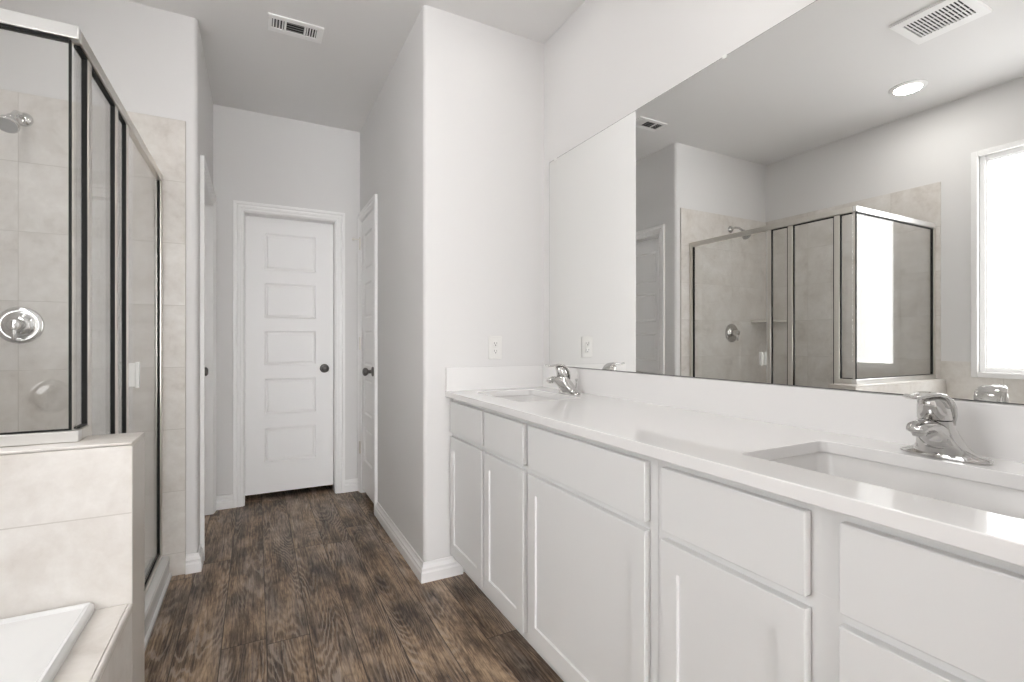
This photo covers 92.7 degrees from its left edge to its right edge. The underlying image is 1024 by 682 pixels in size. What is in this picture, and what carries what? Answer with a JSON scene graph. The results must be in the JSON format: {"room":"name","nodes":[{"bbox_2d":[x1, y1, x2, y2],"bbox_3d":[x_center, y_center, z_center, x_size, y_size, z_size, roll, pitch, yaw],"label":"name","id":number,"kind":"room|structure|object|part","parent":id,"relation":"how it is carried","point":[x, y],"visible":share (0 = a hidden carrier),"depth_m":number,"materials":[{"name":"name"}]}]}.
{"room":"bathroom","nodes":[
{"label":"bathroom","id":0,"kind":"room"},
{"bbox_2d":[0,432,144,681],"bbox_3d":[-1.484,0.699,1.063,1.086,0.886,0.156,0,0,-28],"label":"wall","id":1,"kind":"structure","parent":0,"point":[72,514],"depth_m":1.20,"materials":[{"name":"tile"}]},
{"bbox_2d":[0,0,212,553],"bbox_3d":[-2.299,-0.229,2.610,1.138,2.743,1.007,0,0,-28],"label":"wall","id":2,"kind":"structure","parent":0,"point":[153,59],"depth_m":2.35,"materials":[{"name":"white paint"}]},
{"bbox_2d":[0,89,185,575],"bbox_3d":[-2.076,0.032,2.153,1.068,2.221,0.010,0,0,-28],"label":"tiled wall","id":3,"kind":"structure","parent":2,"relation":"attached to","point":[34,160],"depth_m":2.23,"materials":[{"name":"tile"}]},
{"bbox_2d":[0,110,33,133],"bbox_3d":[-2.075,-0.922,2.039,0.075,0.142,0.192,0,0,-28],"label":"showerhead","id":4,"kind":"object","parent":3,"relation":"attached to","point":[11,122],"visible":1,"depth_m":2.00,"materials":[{"name":"silver metal"}]},
{"bbox_3d":[-2.087,-0.946,2.061,0.019,0.064,0.126,0,0,-28],"label":"arm","id":5,"kind":"part","parent":4,"relation":"part of","materials":[{"name":"silver metal"}]},
{"bbox_2d":[0,307,44,343],"bbox_3d":[-2.114,-0.069,2.085,0.160,0.160,0.074,0,0,-28],"label":"shower valve","id":6,"kind":"object","parent":3,"relation":"attached to","point":[19,325],"visible":1,"depth_m":2.11,"materials":[{"name":"silver metal"}]},
{"bbox_3d":[-2.106,-0.040,2.069,0.026,0.075,0.031,0,0,-28],"label":"lever","id":7,"kind":"part","parent":6,"relation":"part of","materials":[{"name":"silver metal"}]},
{"bbox_2d":[185,544,203,574],"bbox_3d":[-1.597,1.096,2.463,0.066,0.092,0.130,0,0,-28],"label":"baseboard","id":8,"kind":"structure","parent":2,"relation":"attached to","point":[194,562],"depth_m":2.41,"materials":[{"name":"white wood"}]},
{"bbox_2d":[200,155,215,560],"bbox_3d":[-1.868,0.089,2.877,0.168,2.106,0.846,0,0,-28],"label":"door","id":9,"kind":"structure","parent":2,"relation":"in","point":[207,194],"depth_m":3.20,"materials":[{"name":"white paint"}]},
{"bbox_2d":[213,104,359,495],"bbox_3d":[-1.720,-0.229,3.770,1.003,2.743,0.550,0,0,-28],"label":"wall","id":10,"kind":"structure","parent":0,"point":[258,157],"depth_m":3.48,"materials":[{"name":"white paint"}]},
{"bbox_2d":[216,494,232,509],"bbox_3d":[-1.962,1.096,3.323,0.119,0.092,0.017,0,0,-28],"label":"baseboard","id":11,"kind":"structure","parent":10,"relation":"attached to","point":[223,501],"depth_m":3.32,"materials":[{"name":"white wood"}]},
{"bbox_2d":[233,200,344,507],"bbox_3d":[-1.615,0.089,3.574,0.734,2.106,0.144,0,0,-28],"label":"door","id":12,"kind":"structure","parent":10,"relation":"in","point":[289,272],"depth_m":3.60,"materials":[{"name":"white paint"}]},
{"bbox_3d":[-1.410,0.207,3.684,0.066,0.066,0.070,0,0,-28],"label":"knob","id":13,"kind":"part","parent":12,"relation":"part of","materials":[{"name":"grey metal"}]},
{"bbox_2d":[345,478,357,492],"bbox_3d":[-1.213,1.096,3.715,0.114,0.092,0.017,0,0,-28],"label":"baseboard","id":14,"kind":"structure","parent":10,"relation":"attached to","point":[351,485],"depth_m":3.71,"materials":[{"name":"white wood"}]},
{"bbox_2d":[145,484,563,681],"bbox_3d":[0.379,1.192,-0.726,3.048,0.100,10.562,0,0,-28],"label":"floor","id":15,"kind":"structure","parent":0,"point":[303,584],"depth_m":2.06,"materials":[{"name":"brown wood"}]},
{"bbox_2d":[52,604,132,681],"bbox_3d":[-1.141,0.904,0.409,1.085,0.476,1.320,0,0,-28],"label":"tub deck","id":16,"kind":"object","parent":15,"relation":"on","point":[102,652],"visible":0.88,"depth_m":1.10,"materials":[{"name":"stone"}]},
{"bbox_2d":[0,603,94,681],"bbox_3d":[-1.168,0.848,0.429,0.968,0.415,1.254,0,0,-28],"label":"bathtub","id":17,"kind":"object","parent":16,"relation":"on","point":[34,647],"visible":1,"depth_m":1.06,"materials":[{"name":"white plastic"}]},
{"bbox_3d":[-0.665,0.672,0.658,0.011,0.012,1.320,0,0,-28],"label":"edge trim","id":18,"kind":"part","parent":16,"relation":"part of","materials":[{"name":"stone"}]},
{"bbox_2d":[145,556,171,649],"bbox_3d":[-1.824,1.090,1.625,1.000,0.104,1.158,0,0,-28],"label":"shower pan","id":19,"kind":"object","parent":15,"relation":"on","point":[154,597],"visible":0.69,"depth_m":2.08,"materials":[{"name":"white plastic"}]},
{"bbox_2d":[0,8,161,594],"bbox_3d":[-1.808,0.118,1.577,0.986,1.838,1.256,0,0,-28],"label":"shower enclosure","id":20,"kind":"object","parent":19,"relation":"on","point":[124,374],"visible":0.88,"depth_m":1.41,"materials":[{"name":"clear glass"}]},
{"bbox_3d":[-1.163,0.125,1.337,0.014,1.780,0.033,0,0,-28],"label":"post","id":21,"kind":"part","parent":20,"relation":"part of","materials":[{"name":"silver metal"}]},
{"bbox_3d":[-1.299,0.125,1.597,0.014,1.780,0.035,0,0,-28],"label":"post","id":22,"kind":"part","parent":20,"relation":"part of","materials":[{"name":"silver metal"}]},
{"bbox_3d":[-1.369,0.125,1.730,0.014,1.780,0.028,0,0,-28],"label":"post","id":23,"kind":"part","parent":20,"relation":"part of","materials":[{"name":"black metal"}]},
{"bbox_3d":[-1.392,0.123,1.769,0.072,0.094,0.022,0,0,-28],"label":"handle","id":24,"kind":"part","parent":20,"relation":"part of","materials":[{"name":"white plastic"}]},
{"bbox_3d":[-1.529,0.123,2.030,0.006,1.762,0.638,0,0,-28],"label":"glass door","id":25,"kind":"part","parent":20,"relation":"part of","materials":[{"name":"clear glass"}]},
{"bbox_2d":[450,399,544,659],"bbox_3d":[0.108,0.707,2.166,0.538,0.871,0.759,0,0,-28],"label":"vanity cabinet","id":26,"kind":"object","parent":15,"relation":"on","point":[489,470],"visible":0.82,"depth_m":1.96,"materials":[{"name":"white paint"}]},
{"bbox_3d":[-0.205,0.366,2.206,0.020,0.147,0.373,0,0,-28],"label":"drawer","id":27,"kind":"part","parent":26,"relation":"part of","materials":[{"name":"white paint"}]},
{"bbox_3d":[-0.205,0.745,2.206,0.020,0.570,0.373,0,0,-28],"label":"door","id":28,"kind":"part","parent":26,"relation":"part of","materials":[{"name":"white paint"}]},
{"bbox_3d":[-0.030,0.366,1.873,0.020,0.147,0.333,0,0,-28],"label":"drawer","id":29,"kind":"part","parent":26,"relation":"part of","materials":[{"name":"white paint"}]},
{"bbox_3d":[-0.030,0.745,1.873,0.020,0.570,0.333,0,0,-28],"label":"door","id":30,"kind":"part","parent":26,"relation":"part of","materials":[{"name":"white paint"}]},
{"bbox_2d":[528,422,658,681],"bbox_3d":[0.428,0.707,1.556,0.538,0.871,0.616,0,0,-28],"label":"vanity cabinet","id":31,"kind":"object","parent":15,"relation":"on","point":[593,506],"visible":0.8,"depth_m":1.38,"materials":[{"name":"white paint"}]},
{"bbox_3d":[0.196,0.366,1.441,0.020,0.147,0.573,0,0,-28],"label":"drawer","id":32,"kind":"part","parent":31,"relation":"part of","materials":[{"name":"white paint"}]},
{"bbox_2d":[659,460,1023,681],"bbox_3d":[0.759,0.707,0.923,0.538,0.871,0.811,0,0,-28],"label":"vanity cabinet","id":33,"kind":"object","parent":15,"relation":"on","point":[756,585],"visible":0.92,"depth_m":0.84,"materials":[{"name":"white paint"}]},
{"bbox_2d":[445,365,1023,566],"bbox_3d":[0.431,0.200,1.529,0.559,0.142,2.190,0,0,-28],"label":"countertop","id":34,"kind":"structure","parent":33,"relation":"on","point":[728,430],"depth_m":1.19,"materials":[{"name":"white stone"}]},
{"bbox_2d":[499,395,555,401],"bbox_3d":[0.063,0.344,2.195,0.358,0.145,0.486,0,0,-28],"label":"undermount sink","id":35,"kind":"object","parent":34,"relation":"in","point":[521,398],"visible":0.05,"depth_m":2.42,"materials":[{"name":"white ceramic"}]},
{"bbox_2d":[545,364,580,394],"bbox_3d":[0.228,0.172,2.240,0.162,0.138,0.140,0,0,1],"label":"faucet","id":36,"kind":"object","parent":34,"relation":"on","point":[562,380],"visible":1,"depth_m":2.19,"materials":[{"name":"silver metal"}]},
{"bbox_3d":[0.208,0.191,2.211,0.122,0.065,0.061,0,0,-28],"label":"spout","id":37,"kind":"part","parent":36,"relation":"part of","materials":[{"name":"silver metal"}]},
{"bbox_3d":[0.203,0.139,2.208,0.124,0.071,0.058,0,0,-28],"label":"lever","id":38,"kind":"part","parent":36,"relation":"part of","materials":[{"name":"silver metal"}]},
{"bbox_2d":[770,452,1023,518],"bbox_3d":[0.727,0.344,0.928,0.358,0.145,0.500,0,0,-28],"label":"undermount sink","id":39,"kind":"object","parent":34,"relation":"in","point":[1005,501],"visible":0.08,"depth_m":1.02,"materials":[{"name":"white ceramic"}]},
{"bbox_2d":[900,391,993,464],"bbox_3d":[0.880,0.172,0.992,0.142,0.138,0.158,0,0,37],"label":"faucet","id":40,"kind":"object","parent":34,"relation":"on","point":[935,431],"visible":1,"depth_m":0.98,"materials":[{"name":"silver metal"}]},
{"bbox_3d":[0.846,0.191,0.992,0.122,0.065,0.061,0,0,-28],"label":"spout","id":41,"kind":"part","parent":40,"relation":"part of","materials":[{"name":"silver metal"}]},
{"bbox_3d":[0.843,0.139,0.989,0.124,0.071,0.059,0,0,-28],"label":"lever","id":42,"kind":"part","parent":40,"relation":"part of","materials":[{"name":"silver metal"}]},
{"bbox_3d":[0.432,0.366,0.990,0.020,0.147,0.336,0,0,-28],"label":"drawer","id":43,"kind":"part","parent":33,"relation":"part of","materials":[{"name":"white paint"}]},
{"bbox_3d":[0.432,0.745,0.990,0.020,0.570,0.336,0,0,-28],"label":"door","id":44,"kind":"part","parent":33,"relation":"part of","materials":[{"name":"white paint"}]},
{"bbox_3d":[0.612,0.745,0.646,0.020,0.570,0.332,0,0,-28],"label":"door","id":45,"kind":"part","parent":33,"relation":"part of","materials":[{"name":"white paint"}]},
{"bbox_3d":[0.612,0.366,0.646,0.020,0.147,0.332,0,0,-28],"label":"drawer","id":46,"kind":"part","parent":33,"relation":"part of","materials":[{"name":"white paint"}]},
{"bbox_2d":[127,0,585,131],"bbox_3d":[0.379,-1.651,-0.726,3.048,0.100,10.562,0,0,-28],"label":"ceiling","id":47,"kind":"structure","parent":0,"point":[336,82],"depth_m":2.62,"materials":[{"name":"white paint"}]},
{"bbox_2d":[268,12,323,43],"bbox_3d":[-1.105,-1.596,2.498,0.256,0.008,0.142,0,0,-28],"label":"ceiling vent","id":48,"kind":"object","parent":47,"relation":"in","point":[276,23],"visible":1,"depth_m":2.49,"materials":[{"name":"grey metal"}]},
{"bbox_2d":[360,5,543,571],"bbox_3d":[-0.451,-0.229,3.226,0.783,2.743,1.631,0,0,-28],"label":"wall","id":49,"kind":"structure","parent":0,"point":[452,139],"depth_m":2.48,"materials":[{"name":"white paint"}]},
{"bbox_2d":[352,194,377,515],"bbox_3d":[-1.009,0.089,3.479,0.172,2.106,0.600,0,0,-28],"label":"door","id":50,"kind":"structure","parent":49,"relation":"in","point":[367,239],"depth_m":3.47,"materials":[{"name":"white paint"}]},
{"bbox_3d":[-0.973,0.207,3.301,0.070,0.066,0.066,0,0,-28],"label":"knob","id":51,"kind":"part","parent":50,"relation":"part of","materials":[{"name":"grey metal"}]},
{"bbox_2d":[375,501,462,583],"bbox_3d":[-0.567,1.096,2.796,0.211,0.092,1.011,0,0,-28],"label":"baseboard","id":52,"kind":"structure","parent":49,"relation":"attached to","point":[433,570],"depth_m":2.39,"materials":[{"name":"white wood"}]},
{"bbox_2d":[488,336,501,358],"bbox_3d":[-0.085,0.033,2.491,0.075,0.117,0.009,0,0,-28],"label":"wall outlet","id":53,"kind":"object","parent":49,"relation":"attached to","point":[494,342],"visible":1,"depth_m":2.49,"materials":[{"name":"white plastic"}]},
{"bbox_2d":[492,348,497,354],"bbox_3d":[-0.084,0.053,2.489,0.033,0.033,0.004,0,0,-28],"label":"receptacle","id":54,"kind":"object","parent":53,"relation":"attached to","point":[494,350],"depth_m":2.49,"materials":[{"name":"grey plastic"}]},
{"bbox_2d":[544,0,1017,404],"bbox_3d":[2.132,-0.229,-0.988,0.115,2.743,8.272,0,0,-28],"label":"wall","id":55,"kind":"structure","parent":0,"point":[609,59],"depth_m":2.07,"materials":[{"name":"white paint"}]},
{"bbox_2d":[543,365,1023,462],"bbox_3d":[0.675,0.187,1.645,0.020,0.114,2.168,0,0,-28],"label":"backsplash","id":56,"kind":"structure","parent":55,"relation":"attached to","point":[991,430],"depth_m":1.34,"materials":[{"name":"white stone"}]},
{"bbox_2d":[549,0,1023,404],"bbox_3d":[0.691,-0.406,1.631,0.009,1.070,2.132,0,0,-28],"label":"wall mirror","id":57,"kind":"object","parent":55,"relation":"attached to","point":[835,200],"visible":0.95,"depth_m":1.33,"materials":[{"name":"white mirror"}]}
]}

